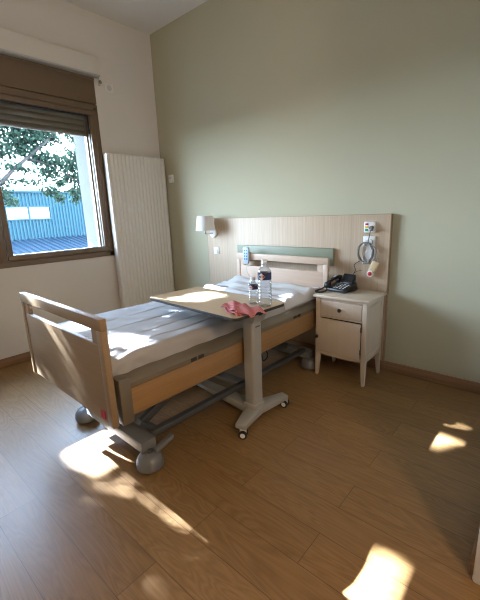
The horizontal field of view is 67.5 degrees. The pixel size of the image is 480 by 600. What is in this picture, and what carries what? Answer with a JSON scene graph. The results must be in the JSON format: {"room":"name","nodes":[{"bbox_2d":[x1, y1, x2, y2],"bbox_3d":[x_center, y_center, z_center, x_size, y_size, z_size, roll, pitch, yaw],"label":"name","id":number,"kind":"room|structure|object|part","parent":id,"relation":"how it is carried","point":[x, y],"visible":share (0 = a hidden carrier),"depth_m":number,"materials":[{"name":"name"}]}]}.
{"room":"care facility","nodes":[
{"label":"care facility","id":0,"kind":"room"},
{"bbox_2d":[0,0,159,358],"bbox_3d":[-2.382,-1.013,3.319,0.400,3.505,3.800,10,18,40],"label":"wall","id":1,"kind":"structure","parent":0,"point":[127,118],"depth_m":3.83,"materials":[{"name":"white paint"}]},
{"bbox_2d":[0,351,30,368],"bbox_3d":[-2.171,0.577,3.558,0.014,0.088,3.786,10,18,40],"label":"baseboard","id":2,"kind":"structure","parent":1,"relation":"attached to","point":[26,356],"depth_m":3.51,"materials":[{"name":"brown wood"}]},
{"bbox_2d":[0,28,101,85],"bbox_3d":[-2.234,-2.136,2.895,0.085,0.245,2.350,10,18,40],"label":"box","id":3,"kind":"object","parent":1,"relation":"attached to","point":[13,44],"visible":1,"depth_m":3.33,"materials":[{"name":"white paint"}]},
{"bbox_3d":[-2.237,-2.090,2.896,0.074,0.016,2.319,10,18,40],"label":"rail","id":4,"kind":"part","parent":3,"relation":"part of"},
{"bbox_2d":[0,53,114,268],"bbox_3d":[-2.381,-1.221,3.273,0.529,1.850,2.237,10,18,40],"label":"window","id":5,"kind":"structure","parent":1,"relation":"in","point":[33,96],"depth_m":3.54,"materials":[{"name":"brown wood"}]},
{"bbox_2d":[0,102,85,136],"bbox_3d":[-2.345,-1.731,3.074,0.036,0.369,2.076,10,18,40],"label":"roller shutter","id":6,"kind":"object","parent":5,"relation":"attached to","point":[11,115],"depth_m":3.51,"materials":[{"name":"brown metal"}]},
{"bbox_2d":[104,83,113,93],"bbox_3d":[-1.414,-2.286,3.874,0.014,0.090,0.100,10,18,40],"label":"box","id":7,"kind":"object","parent":1,"relation":"attached to","point":[108,87],"visible":1,"depth_m":3.87,"materials":[{"name":"white plastic"}]},
{"bbox_2d":[103,153,174,308],"bbox_3d":[-1.188,-0.813,4.353,0.110,1.742,0.765,10,18,40],"label":"radiator","id":8,"kind":"object","parent":1,"relation":"attached to","point":[136,185],"visible":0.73,"depth_m":4.27,"materials":[{"name":"metal"}]},
{"bbox_2d":[103,153,161,158],"bbox_3d":[-1.210,-1.654,4.140,0.078,0.008,0.761,10,18,40],"label":"grille","id":9,"kind":"object","parent":8,"relation":"attached to","point":[104,154],"depth_m":4.02,"materials":[{"name":"metal"}]},
{"bbox_2d":[73,135,97,247],"bbox_3d":[-2.378,0.097,3.623,0.355,7.005,9.800,10,18,40],"label":"wall","id":10,"kind":"structure","parent":0,"point":[79,141],"depth_m":4.13,"materials":[{"name":"white paint"}]},
{"bbox_2d":[64,0,206,34],"bbox_3d":[-0.079,-2.405,0.929,6.600,0.150,3.920,10,18,40],"label":"ceiling","id":11,"kind":"structure","parent":0,"point":[146,16],"depth_m":3.66,"materials":[{"name":"paint"}]},
{"bbox_2d":[0,349,479,599],"bbox_3d":[0.163,1.061,1.586,6.200,0.100,3.800,10,18,40],"label":"floor","id":12,"kind":"structure","parent":0,"point":[347,490],"depth_m":1.77,"materials":[{"name":"brown wood"}]},
{"bbox_2d":[19,252,329,473],"bbox_3d":[-0.300,0.244,2.776,1.062,0.962,2.078,10,18,41],"label":"hospital bed","id":13,"kind":"object","parent":12,"relation":"on","point":[79,365],"visible":0.72,"depth_m":2.06,"materials":[{"name":"brown wood"}]},
{"bbox_3d":[-0.990,0.342,2.023,0.963,0.413,0.026,10,18,41],"label":"inset panel","id":14,"kind":"part","parent":13,"relation":"part of","materials":[{"name":"brown wood"}]},
{"bbox_3d":[-0.993,0.282,2.008,1.055,0.546,0.034,10,18,41],"label":"footboard","id":15,"kind":"part","parent":13,"relation":"part of","materials":[{"name":"brown wood"}]},
{"bbox_3d":[-0.579,0.493,1.778,0.077,0.244,0.064,10,18,41],"label":"corner post","id":16,"kind":"part","parent":13,"relation":"part of","materials":[{"name":"beige wood"}]},
{"bbox_3d":[-0.372,0.550,2.199,0.096,0.306,0.545,10,18,41],"label":"lift arm","id":17,"kind":"part","parent":13,"relation":"part of","materials":[{"name":"grey paint"}]},
{"bbox_2d":[58,285,315,376],"bbox_3d":[-0.303,0.096,2.741,0.948,0.136,1.978,10,18,41],"label":"mattress","id":18,"kind":"object","parent":13,"relation":"on","point":[143,334],"visible":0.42,"depth_m":2.21,"materials":[{"name":"white fabric"}]},
{"bbox_2d":[204,275,321,309],"bbox_3d":[0.182,-0.099,3.247,0.944,0.125,0.534,10,18,41],"label":"sheet","id":19,"kind":"object","parent":18,"relation":"on","point":[295,295],"visible":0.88,"depth_m":3.07,"materials":[{"name":"white fabric"}]},
{"bbox_3d":[0.056,0.211,2.449,0.092,0.058,1.880,10,18,41],"label":"rail","id":20,"kind":"part","parent":13,"relation":"part of","materials":[{"name":"brown wood"}]},
{"bbox_3d":[0.061,0.327,2.439,0.023,0.148,1.815,10,18,41],"label":"panel","id":21,"kind":"part","parent":13,"relation":"part of","materials":[{"name":"brown wood"}]},
{"bbox_3d":[-0.238,0.546,2.820,0.769,0.036,1.578,10,18,41],"label":"frame","id":22,"kind":"part","parent":13,"relation":"part of","materials":[{"name":"grey paint"}]},
{"bbox_2d":[243,247,250,276],"bbox_3d":[0.093,-0.389,3.641,0.098,0.293,0.100,10,18,40],"label":"remote","id":23,"kind":"object","parent":13,"relation":"hanging from","point":[246,253],"visible":0.98,"depth_m":3.60,"materials":[{"name":"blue plastic"}]},
{"bbox_3d":[0.377,-0.095,3.477,0.963,0.434,0.026,10,18,41],"label":"inset panel","id":24,"kind":"part","parent":13,"relation":"part of","materials":[{"name":"brown wood"}]},
{"bbox_3d":[0.223,0.336,2.937,0.032,0.282,0.548,10,18,41],"label":"lift arm","id":25,"kind":"part","parent":13,"relation":"part of","materials":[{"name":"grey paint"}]},
{"bbox_3d":[0.374,-0.153,3.462,1.055,0.562,0.034,10,18,41],"label":"headboard","id":26,"kind":"part","parent":13,"relation":"part of","materials":[{"name":"brown wood"}]},
{"bbox_2d":[150,287,289,439],"bbox_3d":[-0.126,0.380,2.500,0.897,0.815,0.612,10,18,40],"label":"table","id":27,"kind":"object","parent":12,"relation":"on","point":[206,301],"visible":0.84,"depth_m":2.34,"materials":[{"name":"laminate"}]},
{"bbox_3d":[-0.138,0.688,2.677,0.116,0.055,0.712,-15,19,-43],"label":"leg","id":28,"kind":"part","parent":27,"relation":"part of","materials":[{"name":"grey metal"}]},
{"bbox_2d":[221,300,266,317],"bbox_3d":[-0.004,0.042,2.059,0.177,0.056,0.319,-13,17,-38],"label":"cloth","id":29,"kind":"object","parent":27,"relation":"on","point":[235,307],"visible":1,"depth_m":2.01,"materials":[{"name":"pink fabric"}]},
{"bbox_3d":[0.056,0.763,2.336,0.119,0.054,0.273,4,15,23],"label":"leg","id":30,"kind":"part","parent":27,"relation":"part of","materials":[{"name":"grey metal"}]},
{"bbox_2d":[248,276,257,303],"bbox_3d":[0.081,-0.058,2.188,0.057,0.168,0.057,10,18,40],"label":"water bottle","id":31,"kind":"object","parent":27,"relation":"on","point":[250,286],"visible":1,"depth_m":2.16,"materials":[{"name":"clear plastic"}]},
{"bbox_2d":[257,259,271,305],"bbox_3d":[0.145,-0.099,2.108,0.081,0.280,0.082,10,18,40],"label":"water bottle","id":32,"kind":"object","parent":27,"relation":"on","point":[263,275],"visible":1,"depth_m":2.07,"materials":[{"name":"clear plastic"}]},
{"bbox_3d":[0.205,0.717,2.503,0.289,0.054,0.119,-11,16,-32],"label":"leg","id":33,"kind":"part","parent":27,"relation":"part of","materials":[{"name":"grey metal"}]},
{"bbox_2d":[313,289,386,386],"bbox_3d":[0.895,0.286,2.973,0.463,0.700,0.384,10,18,40],"label":"nightstand","id":34,"kind":"object","parent":12,"relation":"on","point":[348,325],"visible":0.95,"depth_m":2.82,"materials":[{"name":"white wood"}]},
{"bbox_3d":[0.658,0.300,3.000,0.038,0.678,0.038,10,18,40],"label":"leg","id":35,"kind":"part","parent":34,"relation":"part of","materials":[{"name":"white wood"}]},
{"bbox_2d":[315,273,356,292],"bbox_3d":[0.785,-0.136,2.959,0.303,0.131,0.235,-12,17,-36],"label":"telephone","id":36,"kind":"object","parent":34,"relation":"on","point":[347,283],"visible":1,"depth_m":2.97,"materials":[{"name":"black plastic"}]},
{"bbox_3d":[0.670,-0.088,2.973,0.120,0.040,0.091,-12,17,-36],"label":"coiled cord","id":37,"kind":"part","parent":36,"relation":"part of","materials":[{"name":"black plastic"}]},
{"bbox_3d":[0.777,0.299,2.866,0.378,0.281,0.018,10,18,42],"label":"door","id":38,"kind":"part","parent":34,"relation":"part of","materials":[{"name":"white wood"}]},
{"bbox_3d":[0.789,0.079,2.808,0.345,0.124,0.019,10,18,40],"label":"drawer","id":39,"kind":"part","parent":34,"relation":"part of","materials":[{"name":"white wood"}]},
{"bbox_3d":[0.951,0.349,2.749,0.038,0.678,0.038,10,18,40],"label":"leg","id":40,"kind":"part","parent":34,"relation":"part of","materials":[{"name":"white wood"}]},
{"bbox_3d":[1.144,0.290,2.962,0.038,0.678,0.038,10,18,40],"label":"leg","id":41,"kind":"part","parent":34,"relation":"part of","materials":[{"name":"white wood"}]},
{"bbox_2d":[150,0,479,382],"bbox_3d":[0.369,-1.159,3.486,4.285,3.505,0.120,10,18,40],"label":"wall","id":42,"kind":"structure","parent":0,"point":[265,108],"depth_m":2.90,"materials":[{"name":"green paint"}]},
{"bbox_2d":[168,175,173,182],"bbox_3d":[-0.844,-1.485,4.397,0.084,0.090,0.023,10,18,40],"label":"thermostat","id":43,"kind":"object","parent":42,"relation":"attached to","point":[171,177],"visible":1,"depth_m":4.38,"materials":[{"name":"white plastic"}]},
{"bbox_2d":[207,213,393,360],"bbox_3d":[0.416,-0.206,3.570,2.060,1.215,0.076,10,18,40],"label":"headboard panel","id":44,"kind":"object","parent":42,"relation":"attached to","point":[344,233],"depth_m":3.27,"materials":[{"name":"brown wood"}]},
{"bbox_2d":[196,216,216,237],"bbox_3d":[-0.371,-0.800,3.948,0.216,0.246,0.243,10,18,40],"label":"wall lamp","id":45,"kind":"object","parent":44,"relation":"attached to","point":[203,223],"visible":1,"depth_m":3.85,"materials":[{"name":"white plastic"}]},
{"bbox_3d":[-0.382,-0.841,3.928,0.216,0.156,0.216,10,18,40],"label":"lamp shade","id":46,"kind":"part","parent":45,"relation":"part of","materials":[{"name":"white fabric"}]},
{"bbox_3d":[-0.302,-0.754,4.050,0.104,0.104,0.022,10,18,40],"label":"wall plate","id":47,"kind":"part","parent":45,"relation":"part of","materials":[{"name":"white plastic"}]},
{"bbox_2d":[214,247,218,253],"bbox_3d":[-0.268,-0.562,4.077,0.080,0.080,0.016,10,18,40],"label":"light switch","id":48,"kind":"object","parent":44,"relation":"attached to","point":[216,249],"visible":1,"depth_m":4.07,"materials":[{"name":"white plastic"}]},
{"bbox_3d":[0.401,-0.444,3.490,1.110,0.152,0.035,10,18,40],"label":"guard strip","id":49,"kind":"part","parent":44,"relation":"part of","materials":[{"name":"green plastic"}]},
{"bbox_2d":[357,229,378,276],"bbox_3d":[1.034,-0.379,2.904,0.186,0.382,0.045,10,18,40],"label":"handset","id":50,"kind":"object","parent":44,"relation":"attached to","point":[374,264],"visible":1,"depth_m":2.90,"materials":[{"name":"beige plastic"}]},
{"bbox_2d":[362,236,375,263],"bbox_3d":[1.051,-0.407,2.916,0.101,0.218,0.027,10,18,40],"label":"socket plate","id":51,"kind":"object","parent":44,"relation":"attached to","point":[367,251],"visible":0.79,"depth_m":2.91,"materials":[{"name":"white plastic"}]},
{"bbox_2d":[364,221,375,232],"bbox_3d":[1.031,-0.582,2.867,0.092,0.086,0.054,10,18,40],"label":"wall socket","id":52,"kind":"object","parent":44,"relation":"attached to","point":[371,225],"visible":0.98,"depth_m":2.86,"materials":[{"name":"white plastic"}]},
{"bbox_2d":[285,339,479,393],"bbox_3d":[0.497,0.436,3.718,3.785,0.088,0.014,10,18,40],"label":"baseboard","id":53,"kind":"structure","parent":42,"relation":"attached to","point":[446,380],"depth_m":2.88,"materials":[{"name":"brown wood"}]},
{"bbox_2d":[472,528,479,584],"bbox_3d":[1.370,-0.717,1.501,0.100,3.505,1.620,10,18,40],"label":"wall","id":54,"kind":"structure","parent":0,"point":[476,571],"depth_m":1.31,"materials":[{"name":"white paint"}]},
{"bbox_2d":[469,524,479,573],"bbox_3d":[1.392,0.836,1.922,0.014,0.088,1.576,10,18,40],"label":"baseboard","id":55,"kind":"structure","parent":54,"relation":"attached to","point":[473,554],"depth_m":1.36,"materials":[{"name":"brown wood"}]},
{"bbox_3d":[-23.619,-2.969,24.652,59.570,0.100,100.000,10,18,40],"label":"ground","id":56,"kind":"structure","parent":0,"visible":0},
{"bbox_2d":[0,125,81,208],"bbox_3d":[-7.185,-4.044,7.603,8.620,8.800,5.461,-13,17,-38],"label":"plane tree","id":57,"kind":"object","parent":56,"relation":"on","point":[22,139],"visible":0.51,"depth_m":8.76,"materials":[{"name":"green plant"}]},
{"bbox_2d":[3,190,86,240],"bbox_3d":[-8.282,-4.601,21.731,6.200,3.300,15.500,10,18,40],"label":"building","id":58,"kind":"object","parent":56,"relation":"on","point":[36,216],"visible":0.12,"depth_m":16.37,"materials":[{"name":"metal"}]},
{"bbox_2d":[11,235,87,254],"bbox_3d":[-5.023,-2.908,18.625,3.150,1.230,14.500,10,18,40],"label":"roof","id":59,"kind":"structure","parent":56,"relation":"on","point":[35,245],"depth_m":15.43,"materials":[{"name":"blue metal"}]}
]}

